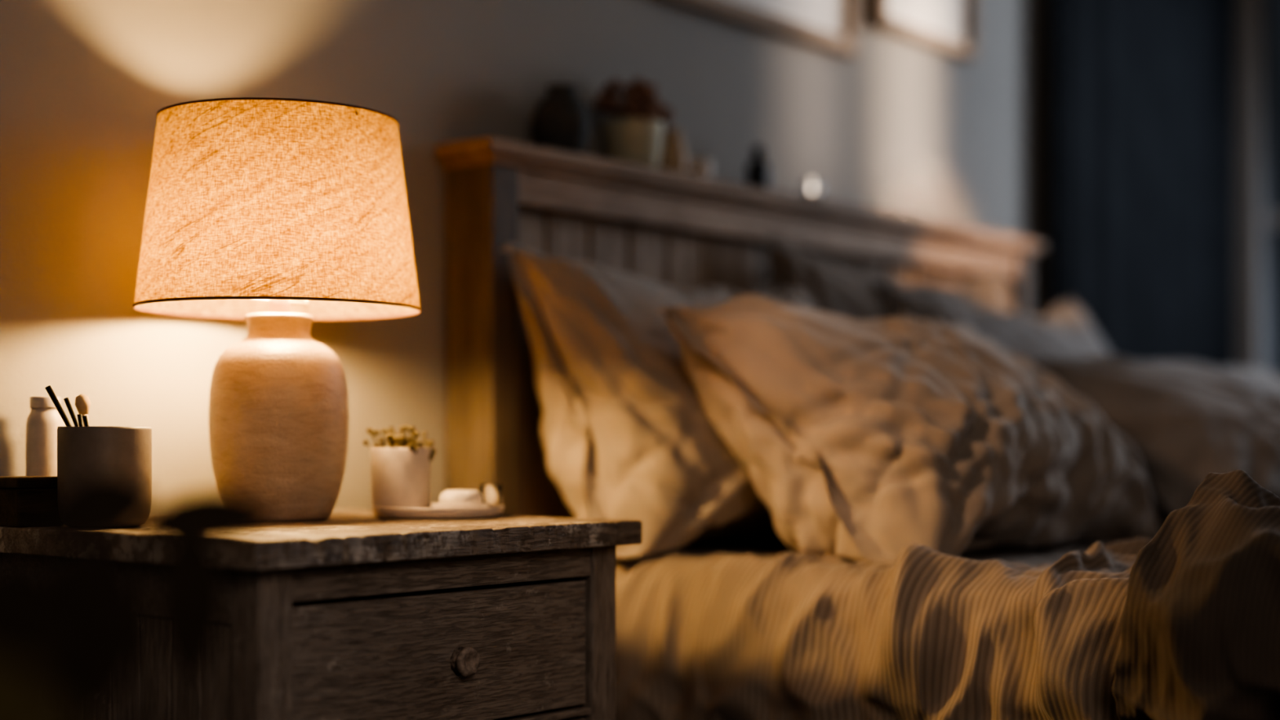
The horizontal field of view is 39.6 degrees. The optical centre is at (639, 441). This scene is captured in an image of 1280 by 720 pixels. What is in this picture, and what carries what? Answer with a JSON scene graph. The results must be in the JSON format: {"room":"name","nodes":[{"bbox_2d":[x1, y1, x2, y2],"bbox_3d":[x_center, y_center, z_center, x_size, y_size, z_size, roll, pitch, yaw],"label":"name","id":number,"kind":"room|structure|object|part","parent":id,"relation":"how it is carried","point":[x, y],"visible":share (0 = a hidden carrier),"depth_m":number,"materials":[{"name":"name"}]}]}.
{"room":"bedroom","nodes":[
{"label":"bedroom","id":0,"kind":"room"},
{"bbox_2d":[0,0,1055,513],"bbox_3d":[-0.303,-0.608,2.644,0.120,2.600,6.200,0,0,39],"label":"wall","id":1,"kind":"structure","parent":0,"point":[899,126],"depth_m":2.51,"materials":[{"name":"paint"}]},
{"bbox_2d":[660,0,859,57],"bbox_3d":[0.217,-0.952,3.162,0.029,0.433,0.600,0,0,39],"label":"picture frame","id":2,"kind":"object","parent":1,"relation":"attached to","point":[832,26],"visible":1,"depth_m":3.25,"materials":[{"name":"brown wood"}]},
{"bbox_2d":[869,0,977,60],"bbox_3d":[0.579,-1.033,3.605,0.029,0.450,0.385,0,0,39],"label":"picture frame","id":3,"kind":"object","parent":1,"relation":"attached to","point":[950,27],"visible":1,"depth_m":3.63,"materials":[{"name":"brown wood"}]},
{"bbox_2d":[1055,0,1236,366],"bbox_3d":[1.262,-0.539,4.413,0.067,2.422,1.140,0,0,39],"label":"curtain","id":4,"kind":"object","parent":1,"relation":"hanging from","point":[1145,90],"visible":0.41,"depth_m":4.38,"materials":[{"name":"fabric"}]},
{"bbox_2d":[1260,0,1277,373],"bbox_3d":[2.974,-0.608,3.873,3.400,2.600,0.150,0,0,39],"label":"wall","id":5,"kind":"structure","parent":0,"point":[1268,8],"depth_m":4.90,"materials":[{"name":"paint"}]},
{"bbox_2d":[1235,0,1279,367],"bbox_3d":[2.146,-0.608,4.485,1.275,2.000,0.130,0,0,39],"label":"window","id":6,"kind":"structure","parent":5,"relation":"in","point":[1248,11],"depth_m":4.83,"materials":[{"name":"paint"}]},
{"bbox_3d":[1.013,0.742,1.569,3.520,0.100,6.200,0,0,39],"label":"floor","id":7,"kind":"structure","parent":0,"visible":0},
{"bbox_2d":[0,475,270,719],"bbox_3d":[-0.298,0.356,1.039,0.264,0.672,0.264,0,0,39],"label":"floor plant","id":8,"kind":"object","parent":7,"relation":"on","point":[82,631],"visible":0.96,"depth_m":1.08,"materials":[{"name":"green plant"}]},
{"bbox_2d":[0,510,641,719],"bbox_3d":[-0.375,0.392,2.032,0.512,0.600,0.570,0,0,39],"label":"nightstand","id":9,"kind":"object","parent":7,"relation":"on","point":[346,615],"visible":0.73,"depth_m":1.85,"materials":[{"name":"brown wood"}]},
{"bbox_3d":[-0.706,0.406,1.989,0.042,0.572,0.042,0,0,39],"label":"leg","id":10,"kind":"part","parent":9,"relation":"part of","materials":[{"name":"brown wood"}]},
{"bbox_2d":[0,475,57,527],"bbox_3d":[-0.672,0.065,1.948,0.064,0.054,0.060,0,0,39],"label":"wooden box","id":11,"kind":"object","parent":9,"relation":"on","point":[25,501],"visible":0.76,"depth_m":1.92,"materials":[{"name":"brown wood"}]},
{"bbox_3d":[-0.672,0.044,1.948,0.064,0.012,0.060,0,0,39],"label":"box lid","id":12,"kind":"part","parent":11,"relation":"part of","materials":[{"name":"brown wood"}]},
{"bbox_2d":[26,396,64,476],"bbox_3d":[-0.678,0.020,2.027,0.042,0.144,0.042,0,0,39],"label":"ceramic bottle","id":13,"kind":"object","parent":9,"relation":"on","point":[43,420],"visible":0.6,"depth_m":2.01,"materials":[{"name":"white ceramic"}]},
{"bbox_2d":[57,426,151,527],"bbox_3d":[-0.581,0.038,1.930,0.098,0.108,0.098,0,0,39],"label":"cup","id":14,"kind":"object","parent":9,"relation":"on","point":[83,452],"visible":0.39,"depth_m":1.89,"materials":[{"name":"beige ceramic"}]},
{"bbox_2d":[44,385,71,426],"bbox_3d":[-0.605,0.011,1.931,0.082,0.145,0.006,0,0,-1],"label":"brush","id":15,"kind":"object","parent":14,"relation":"in","point":[49,389],"visible":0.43,"depth_m":1.93,"materials":[{"name":"black plastic"}]},
{"bbox_2d":[63,397,79,426],"bbox_3d":[-0.604,0.017,1.951,0.058,0.132,0.005,0,0,7],"label":"brush","id":16,"kind":"object","parent":14,"relation":"in","point":[67,402],"visible":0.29,"depth_m":1.95,"materials":[{"name":"black plastic"}]},
{"bbox_2d":[76,413,83,426],"bbox_3d":[-0.595,0.026,1.917,0.023,0.113,0.005,0,0,-11],"label":"brush","id":17,"kind":"object","parent":14,"relation":"in","point":[79,415],"visible":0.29,"depth_m":1.91,"materials":[{"name":"black plastic"}]},
{"bbox_2d":[75,393,90,426],"bbox_3d":[-0.613,0.014,1.962,0.017,0.136,0.030,0,0,-38],"label":"makeup brush","id":18,"kind":"object","parent":14,"relation":"in","point":[82,403],"visible":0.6,"depth_m":1.96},
{"bbox_3d":[-0.608,0.026,1.961,0.009,0.113,0.009,-11,-6,35],"label":"brush handle","id":19,"kind":"part","parent":18,"relation":"part of","materials":[{"name":"black plastic"}]},
{"bbox_2d":[82,415,88,426],"bbox_3d":[-0.584,0.027,1.906,0.026,0.111,0.005,0,0,-7],"label":"brush","id":20,"kind":"object","parent":14,"relation":"in","point":[85,417],"visible":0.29,"depth_m":1.90,"materials":[{"name":"black plastic"}]},
{"bbox_3d":[-0.363,0.406,1.710,0.042,0.572,0.042,0,0,39],"label":"leg","id":21,"kind":"part","parent":9,"relation":"part of","materials":[{"name":"brown wood"}]},
{"bbox_2d":[132,97,421,521],"bbox_3d":[-0.426,-0.144,2.099,0.333,0.472,0.333,0,0,39],"label":"table lamp","id":22,"kind":"object","parent":9,"relation":"on","point":[278,215],"visible":0.97,"depth_m":2.00,"materials":[{"name":"fabric"}]},
{"bbox_3d":[-0.426,-0.157,2.099,0.333,0.003,0.333,0,0,39],"label":"shade trim","id":23,"kind":"part","parent":22,"relation":"part of","materials":[{"name":"fabric"}]},
{"bbox_3d":[-0.426,-0.268,2.099,0.331,0.223,0.331,0,0,39],"label":"lamp shade","id":24,"kind":"part","parent":22,"relation":"part of","materials":[{"name":"fabric"}]},
{"bbox_3d":[-0.426,-0.379,2.099,0.279,0.002,0.279,0,0,39],"label":"shade trim","id":25,"kind":"part","parent":22,"relation":"part of","materials":[{"name":"fabric"}]},
{"bbox_2d":[268,299,289,313],"bbox_3d":[-0.426,-0.161,2.099,0.028,0.022,0.028,0,0,39],"label":"socket","id":26,"kind":"object","parent":22,"relation":"attached to","point":[275,306],"depth_m":2.09,"materials":[{"name":"ceramic"}]},
{"bbox_2d":[373,503,504,519],"bbox_3d":[-0.246,0.085,2.171,0.160,0.014,0.160,0,0,39],"label":"round tray","id":27,"kind":"object","parent":9,"relation":"on","point":[389,513],"visible":0.87,"depth_m":2.10,"materials":[{"name":"white ceramic"}]},
{"bbox_2d":[363,424,435,511],"bbox_3d":[-0.295,0.033,2.179,0.087,0.109,0.080,0,0,39],"label":"potted succulent","id":28,"kind":"object","parent":27,"relation":"on","point":[401,474],"visible":0.98,"depth_m":2.15,"materials":[{"name":"white ceramic"}]},
{"bbox_2d":[370,447,431,511],"bbox_3d":[-0.294,0.047,2.182,0.073,0.080,0.073,0,0,39],"label":"plant pot","id":29,"kind":"object","parent":28,"relation":"attached to","point":[401,476],"depth_m":2.15,"materials":[{"name":"white ceramic"}]},
{"bbox_2d":[430,502,491,507],"bbox_3d":[-0.217,0.080,2.159,0.074,0.014,0.074,0,0,39],"label":"soap dish","id":30,"kind":"object","parent":27,"relation":"on","point":[434,504],"visible":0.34,"depth_m":2.13,"materials":[{"name":"white ceramic"}]},
{"bbox_2d":[439,489,482,503],"bbox_3d":[-0.217,0.070,2.159,0.053,0.024,0.053,0,0,39],"label":"soap bar","id":31,"kind":"object","parent":30,"relation":"in","point":[450,496],"visible":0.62,"depth_m":2.14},
{"bbox_2d":[480,484,502,506],"bbox_3d":[-0.183,0.070,2.188,0.028,0.035,0.028,0,0,39],"label":"glass jar","id":32,"kind":"object","parent":27,"relation":"on","point":[492,493],"visible":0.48,"depth_m":2.18,"materials":[{"name":"glass"}]},
{"bbox_3d":[-0.372,0.232,2.030,0.447,0.143,0.434,0,0,39],"label":"drawer","id":33,"kind":"part","parent":9,"relation":"part of","materials":[{"name":"brown wood"}]},
{"bbox_3d":[-0.186,0.234,1.892,0.016,0.032,0.033,0,0,39],"label":"knob","id":34,"kind":"part","parent":9,"relation":"part of","materials":[{"name":"brown wood"}]},
{"bbox_3d":[-0.372,0.389,2.030,0.447,0.140,0.434,0,0,39],"label":"drawer","id":35,"kind":"part","parent":9,"relation":"part of","materials":[{"name":"brown wood"}]},
{"bbox_3d":[-0.057,0.406,2.084,0.042,0.572,0.042,0,0,39],"label":"leg","id":36,"kind":"part","parent":9,"relation":"part of","materials":[{"name":"brown wood"}]},
{"bbox_2d":[435,136,1044,518],"bbox_3d":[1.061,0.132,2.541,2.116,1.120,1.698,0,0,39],"label":"headboard","id":37,"kind":"object","parent":7,"relation":"on","point":[660,225],"visible":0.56,"depth_m":2.67,"materials":[{"name":"brown wood"}]},
{"bbox_3d":[-0.228,0.149,2.559,0.094,1.086,0.055,0,0,39],"label":"headboard post","id":38,"kind":"part","parent":37,"relation":"part of","materials":[{"name":"brown wood"}]},
{"bbox_2d":[533,84,591,153],"bbox_3d":[-0.118,-0.482,2.689,0.088,0.108,0.088,0,0,39],"label":"vase","id":39,"kind":"object","parent":37,"relation":"on","point":[562,121],"visible":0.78,"depth_m":2.66,"materials":[{"name":"ceramic"}]},
{"bbox_2d":[593,78,672,168],"bbox_3d":[-0.008,-0.504,2.827,0.100,0.153,0.161,0,0,17],"label":"flower pot","id":40,"kind":"object","parent":37,"relation":"on","point":[636,136],"visible":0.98,"depth_m":2.79,"materials":[{"name":"white ceramic"}]},
{"bbox_3d":[-0.011,-0.467,2.821,0.099,0.078,0.099,0,0,39],"label":"plant pot","id":41,"kind":"part","parent":40,"relation":"part of","materials":[{"name":"white ceramic"}]},
{"bbox_2d":[658,128,688,173],"bbox_3d":[0.053,-0.468,2.906,0.054,0.080,0.054,0,0,39],"label":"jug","id":42,"kind":"object","parent":37,"relation":"on","point":[673,154],"visible":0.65,"depth_m":2.89,"materials":[{"name":"beige ceramic"}]},
{"bbox_2d":[687,158,712,177],"bbox_3d":[0.100,-0.448,2.948,0.042,0.039,0.042,0,0,39],"label":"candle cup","id":43,"kind":"object","parent":37,"relation":"on","point":[697,166],"visible":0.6,"depth_m":2.93,"materials":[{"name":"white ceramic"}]},
{"bbox_2d":[435,136,1044,257],"bbox_3d":[0.285,-0.411,3.175,0.112,0.034,1.698,0,0,39],"label":"shelf","id":44,"kind":"object","parent":37,"relation":"attached to","point":[487,155],"depth_m":2.89,"materials":[{"name":"brown wood"}]},
{"bbox_3d":[0.275,-0.021,3.181,0.036,0.665,1.554,0,0,39],"label":"headboard panel","id":45,"kind":"part","parent":37,"relation":"part of","materials":[{"name":"brown wood"}]},
{"bbox_2d":[746,145,769,189],"bbox_3d":[0.205,-0.470,3.085,0.040,0.085,0.040,0,0,39],"label":"bottle","id":46,"kind":"object","parent":37,"relation":"on","point":[757,170],"visible":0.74,"depth_m":3.07,"materials":[{"name":"black glass"}]},
{"bbox_3d":[0.285,-0.001,3.172,0.064,0.786,1.544,0,0,39],"label":"headboard rail","id":47,"kind":"part","parent":37,"relation":"part of","materials":[{"name":"brown wood"}]},
{"bbox_2d":[800,179,823,199],"bbox_3d":[0.306,-0.447,3.161,0.042,0.037,0.042,0,0,39],"label":"glass votive","id":48,"kind":"object","parent":37,"relation":"on","point":[809,188],"visible":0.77,"depth_m":3.15,"materials":[{"name":"beige glass"}]},
{"bbox_2d":[615,537,1151,719],"bbox_3d":[0.839,0.397,2.361,1.776,0.591,1.243,0,0,39],"label":"bedspread","id":49,"kind":"object","parent":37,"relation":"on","point":[763,629],"visible":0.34,"depth_m":2.12,"materials":[{"name":"beige fabric"}]},
{"bbox_2d":[500,241,817,558],"bbox_3d":[0.163,-0.067,2.683,0.330,0.444,0.782,0,0,39],"label":"pillow","id":50,"kind":"object","parent":49,"relation":"on","point":[628,433],"visible":0.5,"depth_m":2.44,"materials":[{"name":"beige fabric"}]},
{"bbox_2d":[762,235,1013,319],"bbox_3d":[0.519,-0.104,3.257,0.154,0.502,0.815,0,0,39],"label":"pillow","id":51,"kind":"object","parent":49,"relation":"on","point":[833,286],"visible":0.19,"depth_m":3.08,"materials":[{"name":"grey fabric"}]},
{"bbox_2d":[655,293,1159,565],"bbox_3d":[0.434,-0.024,2.585,0.472,0.360,0.821,0,0,39],"label":"pillow","id":52,"kind":"object","parent":49,"relation":"on","point":[864,440],"visible":0.94,"depth_m":2.34,"materials":[{"name":"beige fabric"}]},
{"bbox_2d":[873,279,1111,360],"bbox_3d":[0.746,-0.074,3.340,0.278,0.447,0.738,0,0,43],"label":"pillow","id":53,"kind":"object","parent":49,"relation":"on","point":[1065,331],"visible":0.2,"depth_m":3.26,"materials":[{"name":"grey fabric"}]},
{"bbox_2d":[1032,355,1279,528],"bbox_3d":[1.075,0.001,3.208,0.406,0.308,0.830,0,0,44],"label":"pillow","id":54,"kind":"object","parent":49,"relation":"on","point":[1185,421],"visible":0.63,"depth_m":2.96,"materials":[{"name":"grey fabric"}]},
{"bbox_2d":[1111,470,1279,719],"bbox_3d":[1.188,0.245,1.990,0.985,0.630,1.370,0,0,39],"label":"comforter","id":55,"kind":"object","parent":49,"relation":"on","point":[1200,623],"visible":1,"depth_m":1.76,"materials":[{"name":"beige fabric"}]},
{"bbox_3d":[0.784,0.149,3.797,0.094,1.086,0.055,0,0,39],"label":"headboard post","id":56,"kind":"part","parent":37,"relation":"part of","materials":[{"name":"brown wood"}]}
]}

